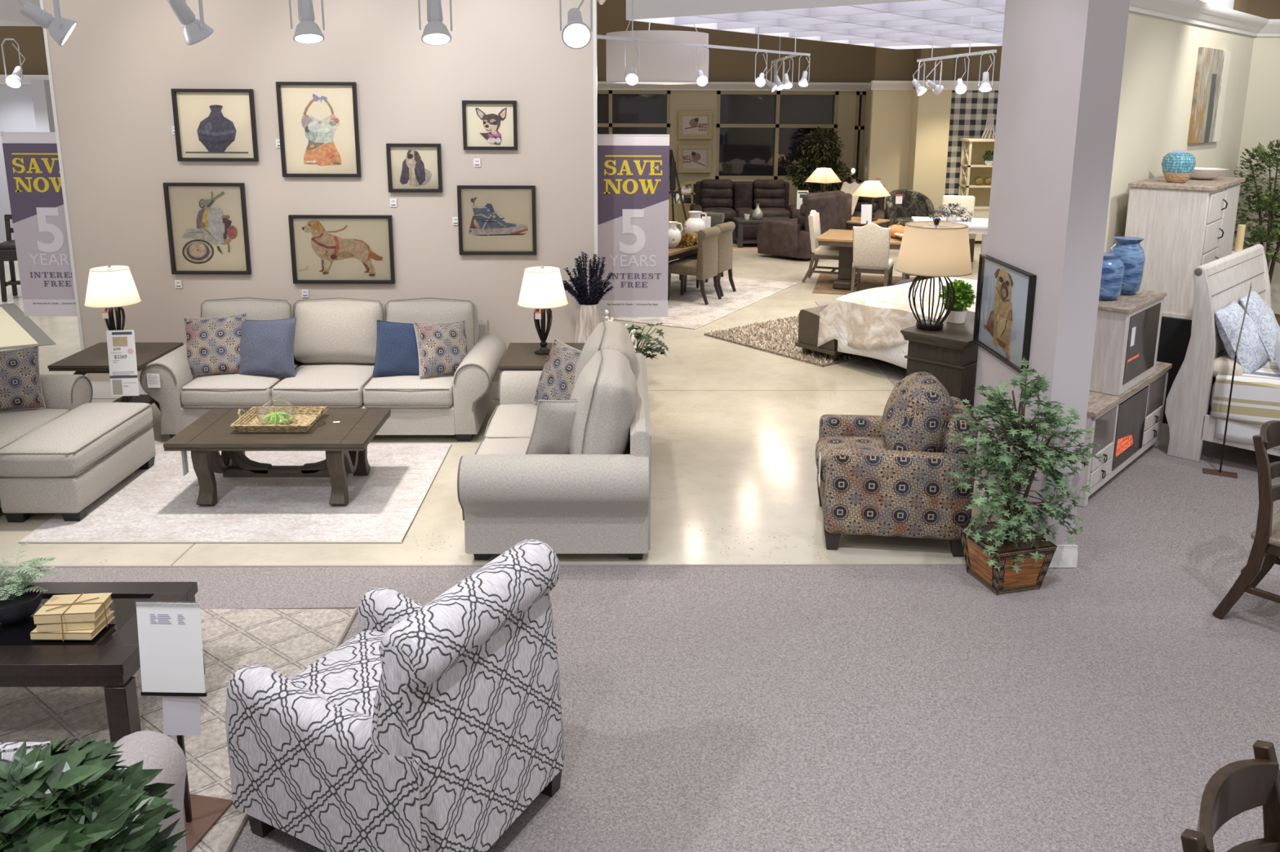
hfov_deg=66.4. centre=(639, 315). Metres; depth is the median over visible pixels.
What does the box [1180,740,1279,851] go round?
dining chair
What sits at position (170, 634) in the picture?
sign
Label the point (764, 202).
cushion
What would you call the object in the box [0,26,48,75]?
wall
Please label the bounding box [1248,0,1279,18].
wall
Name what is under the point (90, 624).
book
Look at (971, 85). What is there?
trim
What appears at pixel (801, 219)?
cushion
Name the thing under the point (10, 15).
light
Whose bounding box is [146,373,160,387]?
tag
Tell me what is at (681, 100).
wall
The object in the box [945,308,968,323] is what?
pot
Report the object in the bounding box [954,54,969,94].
track spotlight
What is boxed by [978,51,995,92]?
track spotlight
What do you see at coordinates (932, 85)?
socket
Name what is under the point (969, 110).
curtain
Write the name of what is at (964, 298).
potted topiary
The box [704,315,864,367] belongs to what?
shag rug
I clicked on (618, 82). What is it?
diffuser
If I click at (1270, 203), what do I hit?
ficus tree
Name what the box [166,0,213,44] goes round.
track spotlight
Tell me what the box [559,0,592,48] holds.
track spotlight
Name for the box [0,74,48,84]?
trim
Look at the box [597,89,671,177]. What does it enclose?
window
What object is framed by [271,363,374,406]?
seat cushion
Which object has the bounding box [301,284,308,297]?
price card
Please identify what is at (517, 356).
end table
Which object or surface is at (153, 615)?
print
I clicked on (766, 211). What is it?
seat cushion
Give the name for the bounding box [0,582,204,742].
coffee table
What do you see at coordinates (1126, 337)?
electric fireplace
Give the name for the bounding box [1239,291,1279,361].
throw pillow
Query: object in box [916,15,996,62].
track
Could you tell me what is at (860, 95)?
window
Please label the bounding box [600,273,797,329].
area rug
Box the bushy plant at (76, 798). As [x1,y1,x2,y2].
[0,731,191,851]
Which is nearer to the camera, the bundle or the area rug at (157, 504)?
the bundle
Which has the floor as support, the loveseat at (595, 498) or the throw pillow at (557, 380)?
the loveseat at (595, 498)
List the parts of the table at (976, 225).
leg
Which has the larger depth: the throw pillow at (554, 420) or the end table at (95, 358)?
the end table at (95, 358)
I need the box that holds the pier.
[906,88,951,217]
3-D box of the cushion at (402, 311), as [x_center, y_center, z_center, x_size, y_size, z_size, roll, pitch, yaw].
[-1.620,0.131,7.619,0.708,0.505,0.392,0,12,-1]
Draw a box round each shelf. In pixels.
[112,394,155,404]
[733,236,757,243]
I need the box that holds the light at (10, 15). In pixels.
[0,0,40,26]
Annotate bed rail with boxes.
[1214,417,1279,449]
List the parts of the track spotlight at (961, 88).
bulb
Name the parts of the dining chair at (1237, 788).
leg, leg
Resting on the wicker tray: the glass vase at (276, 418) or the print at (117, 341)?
the glass vase at (276, 418)
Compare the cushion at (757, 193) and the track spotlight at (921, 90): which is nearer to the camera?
the track spotlight at (921, 90)
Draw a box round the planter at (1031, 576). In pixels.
[959,521,1057,595]
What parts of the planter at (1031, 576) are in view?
panel, panel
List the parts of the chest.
drawer, drawer, drawer, handle, handle, door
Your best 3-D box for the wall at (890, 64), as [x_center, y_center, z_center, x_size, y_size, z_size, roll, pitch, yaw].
[6.748,-5.251,17.233,5.050,2.480,0.480,0,12,-1]
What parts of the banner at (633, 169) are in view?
hanging rail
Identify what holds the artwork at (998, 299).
attached to the framed picture at (1002, 323)
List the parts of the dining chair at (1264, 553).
leg, seat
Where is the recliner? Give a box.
[850,182,885,230]
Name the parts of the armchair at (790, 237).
arm, frame, panel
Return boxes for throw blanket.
[817,276,977,349]
[840,181,863,215]
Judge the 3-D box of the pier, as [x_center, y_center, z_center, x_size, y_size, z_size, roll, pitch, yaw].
[5.192,-2.708,17.745,0.580,2.720,0.500,0,12,-1]
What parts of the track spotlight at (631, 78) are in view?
bulb, cord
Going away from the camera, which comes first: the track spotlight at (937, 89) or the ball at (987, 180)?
the track spotlight at (937, 89)
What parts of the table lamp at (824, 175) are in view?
stem, lamp shade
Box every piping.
[0,742,39,749]
[553,399,576,400]
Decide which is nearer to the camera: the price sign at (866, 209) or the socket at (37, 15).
the socket at (37, 15)
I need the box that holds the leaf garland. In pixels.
[668,232,697,248]
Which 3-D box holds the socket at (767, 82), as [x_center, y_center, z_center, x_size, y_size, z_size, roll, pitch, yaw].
[1.818,-3.307,13.912,0.124,0.113,0.069,7,14,28]
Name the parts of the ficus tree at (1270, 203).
pot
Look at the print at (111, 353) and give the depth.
6.70 m
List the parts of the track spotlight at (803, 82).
bulb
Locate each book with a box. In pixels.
[30,610,115,639]
[33,592,112,624]
[36,608,110,633]
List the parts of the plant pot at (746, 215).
pot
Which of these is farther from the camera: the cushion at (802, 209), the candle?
the cushion at (802, 209)
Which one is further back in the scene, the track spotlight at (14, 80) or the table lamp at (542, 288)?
the track spotlight at (14, 80)
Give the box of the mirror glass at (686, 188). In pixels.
[671,183,695,204]
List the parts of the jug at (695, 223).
handle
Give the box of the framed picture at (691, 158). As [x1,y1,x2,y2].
[677,144,711,173]
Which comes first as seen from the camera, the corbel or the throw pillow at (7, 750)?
the throw pillow at (7, 750)
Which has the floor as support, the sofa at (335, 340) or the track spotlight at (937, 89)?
the sofa at (335, 340)
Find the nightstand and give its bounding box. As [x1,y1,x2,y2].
[900,311,978,416]
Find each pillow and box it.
[0,345,45,412]
[0,741,51,764]
[182,312,247,378]
[238,317,296,377]
[372,320,419,377]
[413,320,467,379]
[524,399,577,454]
[532,337,582,404]
[1213,300,1267,373]
[1213,351,1243,377]
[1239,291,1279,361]
[1274,333,1279,369]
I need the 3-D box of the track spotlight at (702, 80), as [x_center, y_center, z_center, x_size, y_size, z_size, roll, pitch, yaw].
[0.660,-2.660,10.441,0.142,0.428,0.210,0,12,-1]
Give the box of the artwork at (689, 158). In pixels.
[682,151,705,166]
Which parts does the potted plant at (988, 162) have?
pot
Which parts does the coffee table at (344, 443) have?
leg, leg, leg, leg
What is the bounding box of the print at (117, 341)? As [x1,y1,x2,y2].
[112,336,128,346]
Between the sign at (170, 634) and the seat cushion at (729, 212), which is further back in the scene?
the seat cushion at (729, 212)
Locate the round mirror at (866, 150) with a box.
[864,146,867,168]
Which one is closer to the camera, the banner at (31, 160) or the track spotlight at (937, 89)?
the banner at (31, 160)
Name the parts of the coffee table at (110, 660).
leg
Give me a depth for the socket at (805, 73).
12.85 m
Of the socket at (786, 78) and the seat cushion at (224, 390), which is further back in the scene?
the socket at (786, 78)
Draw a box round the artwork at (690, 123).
[684,117,707,130]
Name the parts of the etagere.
post, post, panel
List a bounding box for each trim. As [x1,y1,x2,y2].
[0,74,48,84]
[0,564,965,568]
[40,0,598,377]
[597,81,871,91]
[871,80,914,89]
[915,80,956,89]
[962,80,999,90]
[1128,0,1269,36]
[1256,18,1279,36]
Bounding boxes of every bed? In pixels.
[795,304,879,360]
[1164,244,1279,462]
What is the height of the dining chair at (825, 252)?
0.993 m
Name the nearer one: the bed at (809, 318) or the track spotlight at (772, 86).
the bed at (809, 318)
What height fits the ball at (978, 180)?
0.150 m
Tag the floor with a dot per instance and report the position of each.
(841, 708)
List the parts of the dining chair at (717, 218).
backrest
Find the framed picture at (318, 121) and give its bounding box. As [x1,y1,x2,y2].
[275,81,361,177]
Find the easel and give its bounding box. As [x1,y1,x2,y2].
[669,149,687,221]
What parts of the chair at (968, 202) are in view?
backrest, seat, leg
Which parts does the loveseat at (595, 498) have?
arm, arm, frame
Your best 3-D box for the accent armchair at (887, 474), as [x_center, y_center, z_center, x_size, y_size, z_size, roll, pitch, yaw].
[1.437,0.790,5.598,0.845,0.916,0.748,2,12,7]
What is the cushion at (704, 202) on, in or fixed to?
on the reclining sofa at (730, 197)
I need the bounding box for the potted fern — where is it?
[0,540,67,623]
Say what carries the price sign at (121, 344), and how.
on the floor
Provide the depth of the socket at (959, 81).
10.89 m
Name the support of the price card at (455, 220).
attached to the wall at (115, 73)
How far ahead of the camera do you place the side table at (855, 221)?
16.11 m
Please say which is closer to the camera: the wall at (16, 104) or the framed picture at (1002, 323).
the framed picture at (1002, 323)
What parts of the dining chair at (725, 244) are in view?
leg, seat, leg, leg, backrest, leg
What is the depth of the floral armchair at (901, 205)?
17.32 m
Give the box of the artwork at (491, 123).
[475,107,506,144]
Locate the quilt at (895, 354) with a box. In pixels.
[837,322,908,368]
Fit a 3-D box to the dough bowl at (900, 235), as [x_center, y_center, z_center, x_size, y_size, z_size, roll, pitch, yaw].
[3.528,-1.007,12.696,0.435,0.080,0.420,0,12,-1]
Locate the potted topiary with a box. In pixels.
[940,279,976,323]
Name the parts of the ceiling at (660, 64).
ceiling canopy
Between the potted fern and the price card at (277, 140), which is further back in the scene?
the price card at (277, 140)
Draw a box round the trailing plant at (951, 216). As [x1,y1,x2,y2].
[929,202,973,222]
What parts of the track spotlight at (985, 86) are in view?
bulb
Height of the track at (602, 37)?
2.063 m
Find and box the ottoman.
[0,402,155,522]
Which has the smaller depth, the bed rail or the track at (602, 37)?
the bed rail
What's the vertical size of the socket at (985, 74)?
0.126 m
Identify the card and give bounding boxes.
[171,119,174,133]
[174,280,182,288]
[275,138,279,147]
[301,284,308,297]
[389,192,396,206]
[452,217,457,225]
[473,158,480,166]
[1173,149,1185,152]
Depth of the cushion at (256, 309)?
7.48 m
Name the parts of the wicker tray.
handle, handle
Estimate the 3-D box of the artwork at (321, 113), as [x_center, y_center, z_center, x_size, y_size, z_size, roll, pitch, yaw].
[-2.512,-1.457,7.702,0.303,0.562,0.009,0,12,-1]
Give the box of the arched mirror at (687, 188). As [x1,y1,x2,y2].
[668,181,697,230]
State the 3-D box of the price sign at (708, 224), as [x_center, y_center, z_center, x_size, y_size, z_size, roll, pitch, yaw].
[0.883,-1.173,13.058,0.120,0.290,0.005,-2,12,-11]
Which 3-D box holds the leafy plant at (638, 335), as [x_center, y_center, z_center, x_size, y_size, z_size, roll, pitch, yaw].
[-0.078,0.402,7.975,0.666,0.678,0.460,0,12,-1]
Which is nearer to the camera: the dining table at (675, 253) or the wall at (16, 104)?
the dining table at (675, 253)
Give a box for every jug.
[668,221,683,247]
[683,210,707,239]
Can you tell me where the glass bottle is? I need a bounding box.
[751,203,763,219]
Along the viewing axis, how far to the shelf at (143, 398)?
7.42 m
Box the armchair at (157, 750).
[111,730,186,851]
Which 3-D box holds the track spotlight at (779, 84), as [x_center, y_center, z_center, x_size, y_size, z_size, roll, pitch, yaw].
[1.919,-3.316,13.489,0.141,0.424,0.186,-10,16,-39]
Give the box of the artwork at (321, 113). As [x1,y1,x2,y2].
[301,93,341,165]
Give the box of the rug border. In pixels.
[0,302,56,349]
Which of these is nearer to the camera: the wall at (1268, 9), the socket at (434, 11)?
the socket at (434, 11)
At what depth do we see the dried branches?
7.68 m
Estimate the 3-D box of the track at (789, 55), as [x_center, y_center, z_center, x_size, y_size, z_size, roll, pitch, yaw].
[1.959,-4.446,13.035,0.035,2.051,1.308,-1,12,-7]
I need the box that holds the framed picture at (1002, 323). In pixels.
[973,253,1035,373]
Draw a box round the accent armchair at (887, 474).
[815,372,977,556]
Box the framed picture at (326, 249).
[288,214,395,284]
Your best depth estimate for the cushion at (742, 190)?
18.34 m
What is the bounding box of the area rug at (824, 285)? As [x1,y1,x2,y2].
[812,273,918,294]
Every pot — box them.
[743,208,751,219]
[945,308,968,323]
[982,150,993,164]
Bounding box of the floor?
[0,230,1279,851]
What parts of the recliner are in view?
arm, panel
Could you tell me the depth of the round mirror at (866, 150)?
18.41 m
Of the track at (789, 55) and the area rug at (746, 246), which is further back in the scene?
the area rug at (746, 246)
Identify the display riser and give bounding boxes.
[1156,315,1191,423]
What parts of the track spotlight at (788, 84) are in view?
bulb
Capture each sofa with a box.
[139,297,506,440]
[689,178,800,236]
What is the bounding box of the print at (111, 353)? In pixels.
[111,352,134,386]
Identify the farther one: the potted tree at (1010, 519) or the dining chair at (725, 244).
the dining chair at (725, 244)
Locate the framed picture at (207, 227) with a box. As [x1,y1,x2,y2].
[163,182,251,274]
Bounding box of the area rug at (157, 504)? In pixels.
[17,444,452,543]
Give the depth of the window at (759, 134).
19.27 m
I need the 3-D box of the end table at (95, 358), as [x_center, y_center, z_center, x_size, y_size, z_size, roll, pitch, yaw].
[-3.830,0.581,7.253,0.640,0.611,0.700,0,12,-1]
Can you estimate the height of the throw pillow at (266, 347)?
0.450 m
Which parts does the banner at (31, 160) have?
hanging rail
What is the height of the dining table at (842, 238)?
0.690 m
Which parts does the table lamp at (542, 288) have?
shade trim, lamp shade, shade trim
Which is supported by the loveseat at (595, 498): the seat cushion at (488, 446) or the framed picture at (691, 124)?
the seat cushion at (488, 446)
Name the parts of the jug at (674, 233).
handle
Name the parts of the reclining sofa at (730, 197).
arm, panel, frame, arm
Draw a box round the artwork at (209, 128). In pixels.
[185,104,248,153]
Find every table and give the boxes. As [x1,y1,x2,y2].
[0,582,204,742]
[47,342,183,411]
[163,408,391,505]
[498,342,586,371]
[668,233,720,279]
[732,217,790,248]
[815,229,933,289]
[846,216,890,230]
[911,216,988,253]
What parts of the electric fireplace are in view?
frame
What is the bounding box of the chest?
[1124,175,1245,319]
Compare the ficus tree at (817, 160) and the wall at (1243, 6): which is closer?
the wall at (1243, 6)
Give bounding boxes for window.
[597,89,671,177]
[715,90,839,179]
[853,91,866,182]
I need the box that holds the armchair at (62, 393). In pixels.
[0,374,93,507]
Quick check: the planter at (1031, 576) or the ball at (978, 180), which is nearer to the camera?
the planter at (1031, 576)
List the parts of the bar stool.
leg, seat frame, leg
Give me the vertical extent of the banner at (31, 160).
1.547 m
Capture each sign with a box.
[106,329,139,402]
[136,602,232,851]
[702,216,711,228]
[796,190,808,208]
[861,204,871,224]
[1202,282,1251,478]
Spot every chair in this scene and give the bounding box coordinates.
[224,539,564,851]
[667,226,721,304]
[679,211,724,282]
[682,221,736,296]
[801,209,839,282]
[850,222,893,293]
[902,228,937,279]
[941,195,976,262]
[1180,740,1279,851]
[1212,420,1279,619]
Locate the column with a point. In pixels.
(1061, 68)
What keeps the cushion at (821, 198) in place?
on the armchair at (790, 237)
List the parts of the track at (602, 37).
hanging rod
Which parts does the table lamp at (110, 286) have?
shade trim, lamp shade, shade trim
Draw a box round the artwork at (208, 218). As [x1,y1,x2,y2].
[181,191,236,263]
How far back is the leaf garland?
12.37 m
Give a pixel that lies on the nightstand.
(949, 353)
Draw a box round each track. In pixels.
[596,0,810,55]
[771,31,799,62]
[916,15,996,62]
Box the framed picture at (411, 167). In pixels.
[386,143,442,192]
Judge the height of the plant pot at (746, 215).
0.204 m
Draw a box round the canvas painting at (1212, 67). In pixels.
[1186,46,1231,143]
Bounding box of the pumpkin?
[888,221,904,238]
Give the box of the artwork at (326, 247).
[299,220,382,275]
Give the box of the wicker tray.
[230,406,328,431]
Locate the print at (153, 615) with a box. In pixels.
[150,614,185,624]
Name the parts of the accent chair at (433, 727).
arm, arm, backrest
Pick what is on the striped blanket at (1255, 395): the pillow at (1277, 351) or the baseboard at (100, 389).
the pillow at (1277, 351)
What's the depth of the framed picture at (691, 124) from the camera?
19.13 m
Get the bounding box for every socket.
[12,66,22,77]
[19,0,53,28]
[166,0,195,24]
[297,0,315,21]
[426,0,443,22]
[567,7,582,22]
[629,66,636,74]
[697,69,703,75]
[764,79,772,86]
[773,75,781,84]
[783,73,789,81]
[801,71,807,79]
[911,78,920,88]
[925,80,936,88]
[956,78,963,84]
[982,71,989,82]
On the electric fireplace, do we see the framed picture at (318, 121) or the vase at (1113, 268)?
the vase at (1113, 268)
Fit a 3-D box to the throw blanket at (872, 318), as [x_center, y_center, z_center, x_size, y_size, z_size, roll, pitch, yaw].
[2.871,0.056,9.280,1.798,0.548,1.569,-9,15,-38]
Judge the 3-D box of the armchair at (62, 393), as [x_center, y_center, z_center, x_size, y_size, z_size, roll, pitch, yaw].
[-4.236,0.662,6.058,0.977,0.927,1.430,0,12,-1]
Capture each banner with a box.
[0,130,76,315]
[597,133,669,316]
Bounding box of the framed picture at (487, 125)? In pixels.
[462,100,517,150]
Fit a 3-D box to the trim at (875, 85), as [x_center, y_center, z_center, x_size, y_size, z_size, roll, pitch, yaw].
[4.527,-4.117,17.527,0.760,0.160,0.120,0,12,-1]
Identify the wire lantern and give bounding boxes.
[981,113,995,137]
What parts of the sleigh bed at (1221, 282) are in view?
post, headboard, rail, mattress, post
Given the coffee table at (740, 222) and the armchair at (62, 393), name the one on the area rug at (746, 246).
the coffee table at (740, 222)
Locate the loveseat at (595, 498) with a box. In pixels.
[457,319,651,559]
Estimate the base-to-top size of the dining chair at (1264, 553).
0.942 m
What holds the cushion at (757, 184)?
on the reclining sofa at (730, 197)
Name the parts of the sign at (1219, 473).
sign panel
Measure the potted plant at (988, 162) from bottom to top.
0.267 m
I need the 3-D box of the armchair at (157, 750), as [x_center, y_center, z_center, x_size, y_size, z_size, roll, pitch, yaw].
[-1.801,1.449,2.464,0.969,0.900,0.860,0,12,-1]
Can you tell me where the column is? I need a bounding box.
[973,0,1129,545]
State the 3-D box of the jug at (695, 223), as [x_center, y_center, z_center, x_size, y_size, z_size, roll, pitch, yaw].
[0.734,-1.180,12.899,0.317,0.370,0.300,0,12,-1]
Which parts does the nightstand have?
molding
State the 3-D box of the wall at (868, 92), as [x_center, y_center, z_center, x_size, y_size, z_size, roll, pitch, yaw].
[4.320,-2.899,18.620,0.050,2.720,1.498,2,12,8]
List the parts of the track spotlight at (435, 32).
bulb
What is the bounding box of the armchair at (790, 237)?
[756,190,852,258]
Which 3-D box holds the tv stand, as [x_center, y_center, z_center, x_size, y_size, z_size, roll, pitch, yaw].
[3.107,0.734,6.602,0.426,0.610,1.580,11,16,42]
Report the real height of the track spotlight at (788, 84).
0.424 m
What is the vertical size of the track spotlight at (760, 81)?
0.427 m
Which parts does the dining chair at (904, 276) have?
leg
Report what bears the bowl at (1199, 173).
on the chest
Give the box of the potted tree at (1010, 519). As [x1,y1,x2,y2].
[946,356,1106,573]
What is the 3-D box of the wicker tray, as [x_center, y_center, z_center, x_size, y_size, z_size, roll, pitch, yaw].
[-2.255,0.636,6.146,0.526,0.100,0.382,0,12,-1]
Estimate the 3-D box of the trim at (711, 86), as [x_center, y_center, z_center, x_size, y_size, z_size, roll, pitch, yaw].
[0.608,-4.436,18.941,7.720,0.160,0.120,0,12,-1]
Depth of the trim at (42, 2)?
7.76 m
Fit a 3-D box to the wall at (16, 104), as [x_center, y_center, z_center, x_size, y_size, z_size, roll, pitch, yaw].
[-8.734,-2.707,17.381,11.000,2.750,0.150,0,12,-1]
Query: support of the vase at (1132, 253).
on the electric fireplace
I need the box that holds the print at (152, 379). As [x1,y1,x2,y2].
[147,374,158,384]
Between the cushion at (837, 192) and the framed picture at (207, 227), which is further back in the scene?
the cushion at (837, 192)
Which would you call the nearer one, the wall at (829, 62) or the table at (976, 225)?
the table at (976, 225)
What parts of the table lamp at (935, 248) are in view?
lamp shade, shade trim, shade trim, stem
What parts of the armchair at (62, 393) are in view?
arm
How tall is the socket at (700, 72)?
0.107 m
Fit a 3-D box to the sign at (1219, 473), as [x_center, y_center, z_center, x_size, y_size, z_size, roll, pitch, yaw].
[3.882,0.431,6.412,0.200,1.289,0.202,6,14,27]
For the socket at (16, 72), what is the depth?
8.71 m
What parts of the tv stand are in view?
drawer, drawer, ring pull, glass door, ring pull, drawer, drawer, glass door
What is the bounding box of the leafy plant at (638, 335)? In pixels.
[626,322,670,364]
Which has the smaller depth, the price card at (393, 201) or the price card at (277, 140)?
the price card at (277, 140)
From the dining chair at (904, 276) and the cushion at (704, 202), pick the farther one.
the cushion at (704, 202)
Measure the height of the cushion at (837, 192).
0.216 m
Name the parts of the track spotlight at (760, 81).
bulb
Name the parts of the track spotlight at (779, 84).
bulb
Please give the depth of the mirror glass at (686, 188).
19.16 m
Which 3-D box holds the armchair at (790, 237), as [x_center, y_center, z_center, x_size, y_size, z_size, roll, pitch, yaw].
[2.743,-1.539,16.105,0.990,1.018,1.450,11,16,41]
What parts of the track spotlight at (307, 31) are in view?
bulb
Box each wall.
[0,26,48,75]
[0,84,36,239]
[30,79,55,132]
[44,0,594,382]
[596,0,875,89]
[668,90,861,204]
[861,88,871,182]
[866,89,912,208]
[873,45,1002,88]
[1103,10,1253,252]
[1231,36,1279,314]
[1232,0,1250,13]
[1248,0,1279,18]
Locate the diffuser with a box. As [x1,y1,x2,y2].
[617,82,696,83]
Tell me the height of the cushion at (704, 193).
0.224 m
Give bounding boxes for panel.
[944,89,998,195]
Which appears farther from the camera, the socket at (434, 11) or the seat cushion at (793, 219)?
the seat cushion at (793, 219)
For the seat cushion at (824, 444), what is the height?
0.200 m
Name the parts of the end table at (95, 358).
leg, leg, leg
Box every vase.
[256,396,296,424]
[573,303,601,342]
[1098,252,1124,300]
[1109,236,1145,294]
[1161,152,1195,182]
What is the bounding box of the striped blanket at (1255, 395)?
[1210,361,1279,427]
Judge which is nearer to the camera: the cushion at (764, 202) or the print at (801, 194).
the print at (801, 194)
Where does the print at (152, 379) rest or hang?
attached to the tag
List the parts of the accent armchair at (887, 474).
frame, arm, arm, backrest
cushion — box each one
[0,240,16,249]
[0,402,152,478]
[0,408,69,448]
[180,363,299,407]
[202,299,295,359]
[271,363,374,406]
[288,630,385,716]
[293,299,386,364]
[362,375,453,407]
[386,299,478,351]
[476,437,530,454]
[484,404,537,439]
[568,350,638,454]
[573,321,636,387]
[700,178,733,189]
[700,188,733,198]
[700,198,733,208]
[702,207,736,220]
[733,181,752,210]
[734,207,753,217]
[752,179,785,189]
[752,188,785,198]
[752,198,785,208]
[760,207,791,217]
[785,217,797,221]
[797,214,804,228]
[800,204,805,216]
[802,191,828,205]
[815,436,886,484]
[823,190,844,195]
[851,211,874,217]
[853,201,878,213]
[857,195,879,203]
[880,372,955,453]
[893,217,912,226]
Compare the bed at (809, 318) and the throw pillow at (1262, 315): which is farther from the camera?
the bed at (809, 318)
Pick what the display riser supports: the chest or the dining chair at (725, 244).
the chest
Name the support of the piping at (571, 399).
on the throw pillow at (554, 420)
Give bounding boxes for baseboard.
[90,382,498,399]
[973,480,1078,568]
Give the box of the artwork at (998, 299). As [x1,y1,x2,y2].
[983,268,1013,361]
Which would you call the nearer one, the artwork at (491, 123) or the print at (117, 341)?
the print at (117, 341)
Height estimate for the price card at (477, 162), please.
0.113 m
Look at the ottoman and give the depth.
5.76 m
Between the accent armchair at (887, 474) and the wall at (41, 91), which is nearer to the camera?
the accent armchair at (887, 474)
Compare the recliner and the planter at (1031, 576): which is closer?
the planter at (1031, 576)
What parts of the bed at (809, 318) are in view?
bench footboard, molding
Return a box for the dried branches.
[562,251,613,305]
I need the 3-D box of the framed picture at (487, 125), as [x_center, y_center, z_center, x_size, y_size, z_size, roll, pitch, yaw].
[-1.181,-1.495,7.704,0.424,0.382,0.035,0,12,-1]
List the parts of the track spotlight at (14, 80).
bulb, cord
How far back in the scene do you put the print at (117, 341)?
6.68 m
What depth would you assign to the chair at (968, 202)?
15.72 m
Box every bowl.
[0,584,42,623]
[893,232,902,238]
[1190,167,1229,179]
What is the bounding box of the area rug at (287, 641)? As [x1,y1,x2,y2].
[0,607,358,851]
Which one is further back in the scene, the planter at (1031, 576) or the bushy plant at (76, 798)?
the planter at (1031, 576)
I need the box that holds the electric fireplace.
[1088,288,1166,395]
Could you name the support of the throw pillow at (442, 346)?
on the sofa at (335, 340)
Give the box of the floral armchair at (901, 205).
[885,189,933,227]
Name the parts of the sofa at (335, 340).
arm, frame, arm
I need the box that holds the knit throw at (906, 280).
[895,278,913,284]
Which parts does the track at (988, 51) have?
hanging rod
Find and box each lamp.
[84,264,141,330]
[517,265,568,355]
[804,166,841,191]
[850,168,856,182]
[851,179,890,221]
[894,217,972,329]
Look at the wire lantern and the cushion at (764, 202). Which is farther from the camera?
the cushion at (764, 202)
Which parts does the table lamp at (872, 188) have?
stem, lamp shade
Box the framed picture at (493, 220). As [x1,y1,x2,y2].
[457,185,536,255]
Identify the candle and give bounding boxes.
[1231,224,1245,253]
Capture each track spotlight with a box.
[0,38,25,88]
[17,0,76,46]
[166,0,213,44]
[288,0,324,44]
[417,0,452,44]
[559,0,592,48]
[624,39,639,85]
[695,44,709,86]
[755,49,767,86]
[764,61,776,92]
[773,58,784,90]
[782,56,793,88]
[798,53,809,87]
[911,59,927,95]
[925,59,943,95]
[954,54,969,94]
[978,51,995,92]
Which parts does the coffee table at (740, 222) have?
leg, leg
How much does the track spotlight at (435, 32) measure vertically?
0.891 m
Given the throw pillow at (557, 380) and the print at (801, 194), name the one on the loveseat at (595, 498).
the throw pillow at (557, 380)
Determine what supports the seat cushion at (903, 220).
on the floral armchair at (901, 205)
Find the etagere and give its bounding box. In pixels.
[958,137,995,240]
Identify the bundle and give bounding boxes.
[30,592,115,641]
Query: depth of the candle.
8.52 m
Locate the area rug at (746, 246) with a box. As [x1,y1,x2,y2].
[733,243,757,251]
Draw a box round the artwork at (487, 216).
[468,197,528,235]
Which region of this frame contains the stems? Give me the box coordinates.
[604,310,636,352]
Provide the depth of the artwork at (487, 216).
7.87 m
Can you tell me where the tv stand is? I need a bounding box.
[1077,361,1172,506]
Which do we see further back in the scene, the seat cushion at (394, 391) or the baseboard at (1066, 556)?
the seat cushion at (394, 391)
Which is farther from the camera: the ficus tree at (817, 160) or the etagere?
the ficus tree at (817, 160)
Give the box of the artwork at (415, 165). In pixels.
[400,149,431,186]
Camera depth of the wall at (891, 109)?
17.78 m
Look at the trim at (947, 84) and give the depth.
17.11 m
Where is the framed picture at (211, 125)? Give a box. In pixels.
[170,88,258,161]
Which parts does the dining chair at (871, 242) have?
leg, leg, backrest, seat, nailhead trim, leg, leg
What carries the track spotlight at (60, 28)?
hanging from the track
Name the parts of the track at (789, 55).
hanging rod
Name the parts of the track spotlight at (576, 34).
bulb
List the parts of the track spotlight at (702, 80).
bulb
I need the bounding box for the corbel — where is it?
[596,0,605,4]
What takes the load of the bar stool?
on the floor
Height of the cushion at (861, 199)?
0.223 m
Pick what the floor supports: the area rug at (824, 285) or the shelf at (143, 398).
the area rug at (824, 285)
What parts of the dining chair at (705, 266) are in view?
leg, seat, leg, leg, backrest, leg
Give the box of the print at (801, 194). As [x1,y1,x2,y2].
[798,191,808,197]
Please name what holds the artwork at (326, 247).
attached to the framed picture at (326, 249)
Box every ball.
[974,176,982,185]
[983,177,991,185]
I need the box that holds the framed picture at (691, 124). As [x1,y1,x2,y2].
[678,111,712,138]
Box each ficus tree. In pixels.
[786,125,859,193]
[1232,138,1279,326]
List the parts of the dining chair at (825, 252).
leg, leg, backrest, seat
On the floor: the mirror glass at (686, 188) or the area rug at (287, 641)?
the area rug at (287, 641)
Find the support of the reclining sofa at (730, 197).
on the floor
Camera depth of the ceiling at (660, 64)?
10.55 m
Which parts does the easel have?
leg, leg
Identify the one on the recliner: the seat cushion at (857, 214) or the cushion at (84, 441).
the seat cushion at (857, 214)
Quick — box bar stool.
[0,214,20,302]
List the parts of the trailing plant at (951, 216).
pot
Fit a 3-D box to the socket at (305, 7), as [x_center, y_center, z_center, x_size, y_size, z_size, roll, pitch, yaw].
[-1.571,-1.442,4.603,0.081,0.135,0.094,0,12,-1]

